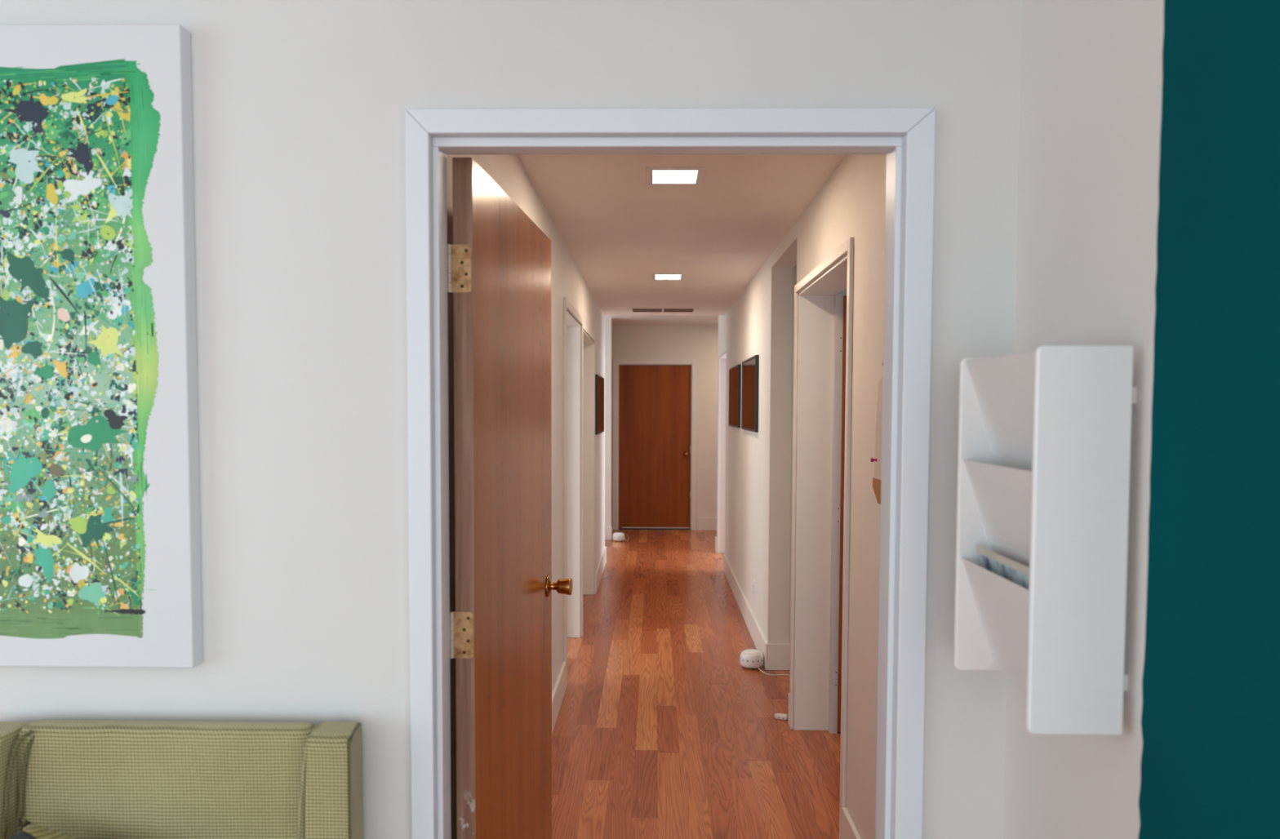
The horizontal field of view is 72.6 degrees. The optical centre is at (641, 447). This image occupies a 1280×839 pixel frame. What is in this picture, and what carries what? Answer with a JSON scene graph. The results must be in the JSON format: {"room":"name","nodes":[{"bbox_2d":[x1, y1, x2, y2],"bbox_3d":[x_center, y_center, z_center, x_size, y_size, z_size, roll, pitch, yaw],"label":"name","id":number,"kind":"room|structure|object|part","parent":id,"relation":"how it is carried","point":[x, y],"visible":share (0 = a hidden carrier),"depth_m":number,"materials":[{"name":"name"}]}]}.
{"room":"waiting room","nodes":[
{"label":"waiting room","id":0,"kind":"room"},
{"bbox_2d":[0,0,1022,838],"bbox_3d":[0.076,0.130,1.753,6.900,2.600,0.118,0,3,1],"label":"wall","id":1,"kind":"structure","parent":0,"point":[299,107],"depth_m":1.68,"materials":[{"name":"paint"}]},
{"bbox_2d":[0,24,203,667],"bbox_3d":[-1.368,-0.185,1.681,1.011,1.219,0.041,0,3,1],"label":"canvas painting","id":2,"kind":"object","parent":1,"relation":"attached to","point":[100,535],"visible":1,"depth_m":1.66,"materials":[{"name":"fabric"}]},
{"bbox_2d":[447,157,573,838],"bbox_3d":[-0.321,0.384,2.289,0.148,2.018,0.950,0,3,5],"label":"door","id":3,"kind":"structure","parent":1,"relation":"in","point":[499,260],"depth_m":2.09,"materials":[{"name":"brown wood"}]},
{"bbox_3d":[-0.406,-0.374,1.805,0.002,0.100,0.041,0,3,5],"label":"jamb plate","id":4,"kind":"part","parent":3,"relation":"part of","materials":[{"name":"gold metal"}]},
{"bbox_3d":[-0.408,0.402,1.841,0.002,0.100,0.041,0,3,5],"label":"jamb plate","id":5,"kind":"part","parent":3,"relation":"part of","materials":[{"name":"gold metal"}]},
{"bbox_3d":[-0.252,0.429,2.695,0.075,0.068,0.068,0,3,5],"label":"knob","id":6,"kind":"part","parent":3,"relation":"part of","materials":[{"name":"gold metal"}]},
{"bbox_2d":[426,130,908,838],"bbox_3d":[0.046,0.406,1.767,0.913,2.047,0.150,0,3,1],"label":"trim","id":7,"kind":"structure","parent":1,"relation":"attached to","point":[891,145],"depth_m":1.71,"materials":[{"name":"paint"}]},
{"bbox_2d":[404,107,935,838],"bbox_3d":[0.050,0.396,1.697,1.002,2.075,0.018,0,3,1],"label":"trim","id":8,"kind":"structure","parent":1,"relation":"attached to","point":[920,122],"depth_m":1.66,"materials":[{"name":"paint"}]},
{"bbox_2d":[446,154,604,838],"bbox_3d":[-1.312,0.003,5.159,1.818,2.533,6.655,0,3,1],"label":"wall","id":9,"kind":"structure","parent":0,"point":[506,171],"depth_m":4.20,"materials":[{"name":"paint"}]},
{"bbox_2d":[551,661,566,733],"bbox_3d":[-0.430,1.284,3.272,0.015,0.152,2.795,0,3,1],"label":"baseboard","id":10,"kind":"structure","parent":9,"relation":"attached to","point":[557,695],"depth_m":4.30,"materials":[{"name":"paint"}]},
{"bbox_2d":[563,297,582,686],"bbox_3d":[-0.466,0.227,5.181,0.154,2.090,1.095,0,3,1],"label":"trim","id":11,"kind":"structure","parent":9,"relation":"attached to","point":[572,330],"depth_m":5.65,"materials":[{"name":"paint"}]},
{"bbox_2d":[582,327,595,594],"bbox_3d":[-0.442,0.193,6.411,0.124,2.045,1.215,0,3,1],"label":"trim","id":12,"kind":"structure","parent":9,"relation":"attached to","point":[588,344],"depth_m":6.99,"materials":[{"name":"paint"}]},
{"bbox_2d":[595,374,604,435],"bbox_3d":[-0.354,-0.366,7.487,0.022,0.485,0.920,0,3,1],"label":"framed picture","id":13,"kind":"object","parent":9,"relation":"attached to","point":[599,381],"visible":1,"depth_m":7.33},
{"bbox_2d":[597,377,604,432],"bbox_3d":[-0.356,-0.366,7.487,0.017,0.457,0.892,0,3,1],"label":"print","id":14,"kind":"object","parent":13,"relation":"attached to","point":[600,380],"depth_m":7.47},
{"bbox_2d":[594,546,606,594],"bbox_3d":[-0.384,1.078,7.794,0.065,0.152,1.490,0,3,1],"label":"baseboard","id":15,"kind":"structure","parent":9,"relation":"attached to","point":[598,574],"depth_m":7.60,"materials":[{"name":"paint"}]},
{"bbox_2d":[604,318,612,526],"bbox_3d":[-1.242,-0.217,9.971,1.807,2.533,0.120,0,3,1],"label":"wall","id":16,"kind":"structure","parent":0,"point":[608,322],"depth_m":9.89,"materials":[{"name":"paint"}]},
{"bbox_2d":[604,526,612,540],"bbox_3d":[-0.542,0.979,9.947,0.418,0.152,0.015,0,3,1],"label":"baseboard","id":17,"kind":"structure","parent":16,"relation":"attached to","point":[608,530],"depth_m":9.94,"materials":[{"name":"paint"}]},
{"bbox_2d":[604,315,718,325],"bbox_3d":[0.502,-1.469,9.461,5.300,0.060,2.650,0,3,1],"label":"ceiling","id":18,"kind":"structure","parent":0,"point":[617,320],"depth_m":10.04,"materials":[{"name":"paint"}]},
{"bbox_2d":[611,325,718,526],"bbox_3d":[0.517,-0.248,10.783,5.300,2.533,0.120,0,3,1],"label":"wall","id":19,"kind":"structure","parent":0,"point":[700,343],"depth_m":10.69,"materials":[{"name":"paint"}]},
{"bbox_2d":[617,528,690,529],"bbox_3d":[0.165,1.012,10.839,0.897,0.010,0.095,0,3,1],"label":"trim","id":20,"kind":"structure","parent":19,"relation":"attached to","point":[618,528],"depth_m":10.79,"materials":[{"name":"brown wood"}]},
{"bbox_2d":[612,359,697,530],"bbox_3d":[0.169,-0.034,10.780,1.035,2.105,0.117,0,3,1],"label":"trim","id":21,"kind":"structure","parent":19,"relation":"attached to","point":[616,362],"depth_m":10.71,"materials":[{"name":"paint"}]},
{"bbox_2d":[618,364,691,528],"bbox_3d":[0.169,-0.004,10.758,0.894,2.022,0.108,0,3,1],"label":"door","id":22,"kind":"structure","parent":19,"relation":"in","point":[655,446],"depth_m":10.77,"materials":[{"name":"brown wood"}]},
{"bbox_2d":[696,517,716,530],"bbox_3d":[1.924,0.951,10.748,2.475,0.152,0.015,0,3,1],"label":"baseboard","id":23,"kind":"structure","parent":19,"relation":"attached to","point":[702,523],"depth_m":10.76,"materials":[{"name":"paint"}]},
{"bbox_2d":[516,154,847,315],"bbox_3d":[0.170,-1.132,4.994,1.381,0.060,6.475,0,3,1],"label":"ceiling","id":24,"kind":"structure","parent":0,"point":[620,230],"depth_m":3.99,"materials":[{"name":"paint"}]},
{"bbox_2d":[627,307,698,312],"bbox_3d":[0.195,-1.224,7.760,0.620,0.008,0.330,0,3,1],"label":"ceiling vent","id":25,"kind":"object","parent":24,"relation":"in","point":[630,309],"visible":1,"depth_m":7.71,"materials":[{"name":"metal"}]},
{"bbox_2d":[651,273,684,279],"bbox_3d":[0.179,-1.135,5.797,0.216,0.006,0.242,0,3,1],"label":"recessed light","id":26,"kind":"object","parent":24,"relation":"in","point":[654,276],"visible":1,"depth_m":5.77,"materials":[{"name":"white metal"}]},
{"bbox_2d":[655,275,680,279],"bbox_3d":[0.179,-1.136,5.797,0.164,0.003,0.184,0,3,1],"label":"diffuser","id":27,"kind":"object","parent":26,"relation":"attached to","point":[657,277],"depth_m":5.80,"materials":[{"name":"white plastic"}]},
{"bbox_2d":[645,166,705,185],"bbox_3d":[0.127,-1.020,3.280,0.216,0.006,0.242,0,3,1],"label":"recessed light","id":28,"kind":"object","parent":24,"relation":"in","point":[655,175],"visible":1,"depth_m":3.27,"materials":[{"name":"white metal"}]},
{"bbox_2d":[653,170,697,182],"bbox_3d":[0.127,-1.021,3.280,0.164,0.003,0.184,0,3,1],"label":"diffuser","id":29,"kind":"object","parent":28,"relation":"attached to","point":[659,176],"depth_m":3.28,"materials":[{"name":"white plastic"}]},
{"bbox_2d":[551,529,840,838],"bbox_3d":[0.054,1.385,3.867,7.200,0.100,14.800,0,3,1],"label":"floor","id":30,"kind":"structure","parent":0,"point":[661,731],"depth_m":4.14,"materials":[{"name":"laminate"}]},
{"bbox_2d":[0,720,363,838],"bbox_3d":[-0.913,0.992,1.392,0.750,0.905,0.662,0,3,1],"label":"sofa","id":31,"kind":"object","parent":30,"relation":"on","point":[79,779],"visible":0.99,"depth_m":1.64,"materials":[{"name":"green fabric"}]},
{"bbox_3d":[-1.233,0.872,1.664,0.100,0.677,0.117,0,3,1],"label":"panel","id":32,"kind":"part","parent":31,"relation":"part of","materials":[{"name":"green fabric"}]},
{"bbox_2d":[8,819,80,838],"bbox_3d":[-0.990,0.850,1.531,0.372,0.367,0.142,0,3,1],"label":"throw pillow","id":33,"kind":"object","parent":31,"relation":"on","point":[31,830],"visible":1,"depth_m":1.55,"materials":[{"name":"yellow fabric"}]},
{"bbox_3d":[-0.585,0.872,1.662,0.102,0.683,0.102,0,3,1],"label":"panel","id":34,"kind":"part","parent":31,"relation":"part of","materials":[{"name":"green fabric"}]},
{"bbox_2d":[612,529,628,541],"bbox_3d":[-0.219,0.994,10.264,0.170,0.094,0.950,0,3,3],"label":"machine","id":35,"kind":"object","parent":30,"relation":"on","point":[617,536],"visible":1,"depth_m":9.81,"materials":[{"name":"white plastic"}]},
{"bbox_2d":[739,648,790,675],"bbox_3d":[0.761,1.251,4.715,0.233,0.094,0.905,0,3,-11],"label":"machine","id":36,"kind":"object","parent":30,"relation":"on","point":[753,659],"visible":0.84,"depth_m":5.03,"materials":[{"name":"white plastic"}]},
{"bbox_3d":[0.783,1.293,4.645,0.164,0.016,0.778,0,3,-5],"label":"power cord","id":37,"kind":"part","parent":36,"relation":"part of","materials":[{"name":"white plastic"}]},
{"bbox_2d":[774,713,787,719],"bbox_3d":[0.680,1.309,4.239,0.063,0.020,0.039,1,3,21],"label":"plug","id":38,"kind":"object","parent":30,"relation":"on","point":[778,716],"visible":1,"depth_m":4.23,"materials":[{"name":"white plastic"}]},
{"bbox_2d":[788,264,796,644],"bbox_3d":[1.589,0.029,4.527,1.481,2.560,1.000,0,3,1],"label":"wall","id":39,"kind":"structure","parent":0,"point":[794,268],"depth_m":4.97,"materials":[{"name":"paint"}]},
{"bbox_2d":[787,693,789,724],"bbox_3d":[0.770,1.248,4.154,0.135,0.152,0.016,0,3,1],"label":"baseboard","id":40,"kind":"structure","parent":39,"relation":"attached to","point":[788,693],"depth_m":4.15,"materials":[{"name":"paint"}]},
{"bbox_2d":[828,293,846,733],"bbox_3d":[1.325,0.319,3.973,0.891,2.030,0.111,0,3,1],"label":"door","id":41,"kind":"structure","parent":39,"relation":"in","point":[840,301],"depth_m":4.00,"materials":[{"name":"red wood"}]},
{"bbox_2d":[838,288,846,296],"bbox_3d":[2.064,0.103,2.929,2.481,2.560,2.285,0,3,1],"label":"wall","id":42,"kind":"structure","parent":0,"point":[844,291],"depth_m":3.99,"materials":[{"name":"paint"}]},
{"bbox_2d":[716,0,1279,838],"bbox_3d":[1.904,-0.004,4.826,2.341,2.600,8.600,0,3,1],"label":"wall","id":43,"kind":"structure","parent":0,"point":[1210,764],"depth_m":1.22,"materials":[{"name":"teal paint"}]},
{"bbox_2d":[715,536,717,552],"bbox_3d":[1.088,1.021,9.138,0.615,0.152,0.135,0,3,1],"label":"baseboard","id":44,"kind":"structure","parent":43,"relation":"attached to","point":[716,539],"depth_m":9.08,"materials":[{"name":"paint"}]},
{"bbox_2d":[716,350,726,553],"bbox_3d":[0.846,0.102,8.534,0.119,2.042,1.029,0,3,1],"label":"trim","id":45,"kind":"structure","parent":43,"relation":"attached to","point":[722,401],"depth_m":9.02,"materials":[{"name":"paint"}]},
{"bbox_2d":[728,364,741,427],"bbox_3d":[0.759,-0.412,7.078,0.022,0.485,0.820,0,3,1],"label":"framed picture","id":46,"kind":"object","parent":43,"relation":"attached to","point":[735,373],"visible":1,"depth_m":6.95},
{"bbox_2d":[728,366,737,426],"bbox_3d":[0.760,-0.412,7.078,0.017,0.457,0.792,0,3,1],"label":"print","id":47,"kind":"object","parent":46,"relation":"attached to","point":[733,372],"depth_m":7.09},
{"bbox_2d":[741,355,759,432],"bbox_3d":[0.741,-0.361,5.949,0.022,0.490,0.860,0,3,1],"label":"framed picture","id":48,"kind":"object","parent":43,"relation":"attached to","point":[750,366],"visible":1,"depth_m":5.82},
{"bbox_2d":[742,357,755,430],"bbox_3d":[0.743,-0.361,5.949,0.017,0.462,0.832,0,3,1],"label":"print","id":49,"kind":"object","parent":48,"relation":"attached to","point":[748,365],"depth_m":5.93},
{"bbox_2d":[723,555,790,670],"bbox_3d":[0.998,1.140,6.544,0.515,0.152,3.060,0,3,1],"label":"baseboard","id":50,"kind":"structure","parent":43,"relation":"attached to","point":[776,656],"depth_m":5.38,"materials":[{"name":"paint"}]},
{"bbox_2d":[789,236,853,838],"bbox_3d":[0.787,0.314,3.511,0.179,2.078,1.154,0,3,1],"label":"trim","id":51,"kind":"structure","parent":43,"relation":"attached to","point":[814,305],"depth_m":4.02,"materials":[{"name":"paint"}]},
{"bbox_2d":[841,807,861,838],"bbox_3d":[0.683,1.327,2.418,0.015,0.152,1.120,0,3,1],"label":"baseboard","id":52,"kind":"structure","parent":43,"relation":"attached to","point":[849,831],"depth_m":2.89,"materials":[{"name":"paint"}]},
{"bbox_2d":[872,477,880,504],"bbox_3d":[0.694,0.134,2.428,0.004,0.071,0.379,0,3,1],"label":"envelope","id":53,"kind":"object","parent":43,"relation":"attached to","point":[876,482],"visible":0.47,"depth_m":2.56,"materials":[{"name":"paper"}]},
{"bbox_2d":[874,377,882,479],"bbox_3d":[0.694,-0.048,2.407,0.002,0.300,0.375,0,3,1],"label":"paper","id":54,"kind":"object","parent":43,"relation":"attached to","point":[877,465],"visible":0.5,"depth_m":2.54,"materials":[{"name":"white paper"}]},
{"bbox_2d":[953,345,1136,735],"bbox_3d":[0.633,0.127,1.391,0.153,0.557,0.316,0,3,1],"label":"magazine rack","id":55,"kind":"object","parent":43,"relation":"attached to","point":[1044,438],"visible":0.99,"depth_m":1.24,"materials":[{"name":"white metal"}]},
{"bbox_3d":[0.627,0.120,1.542,0.136,0.557,0.012,0,3,1],"label":"panel","id":56,"kind":"part","parent":55,"relation":"part of","materials":[{"name":"white metal"}]},
{"bbox_2d":[976,545,1029,590],"bbox_3d":[0.603,0.262,1.408,0.038,0.172,0.237,0,3,1],"label":"postcard","id":57,"kind":"object","parent":55,"relation":"in","point":[1017,573],"visible":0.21,"depth_m":1.41,"materials":[{"name":"paper"}]},
{"bbox_3d":[0.623,0.134,1.239,0.136,0.557,0.012,0,3,1],"label":"panel","id":58,"kind":"part","parent":55,"relation":"part of","materials":[{"name":"white metal"}]}
]}

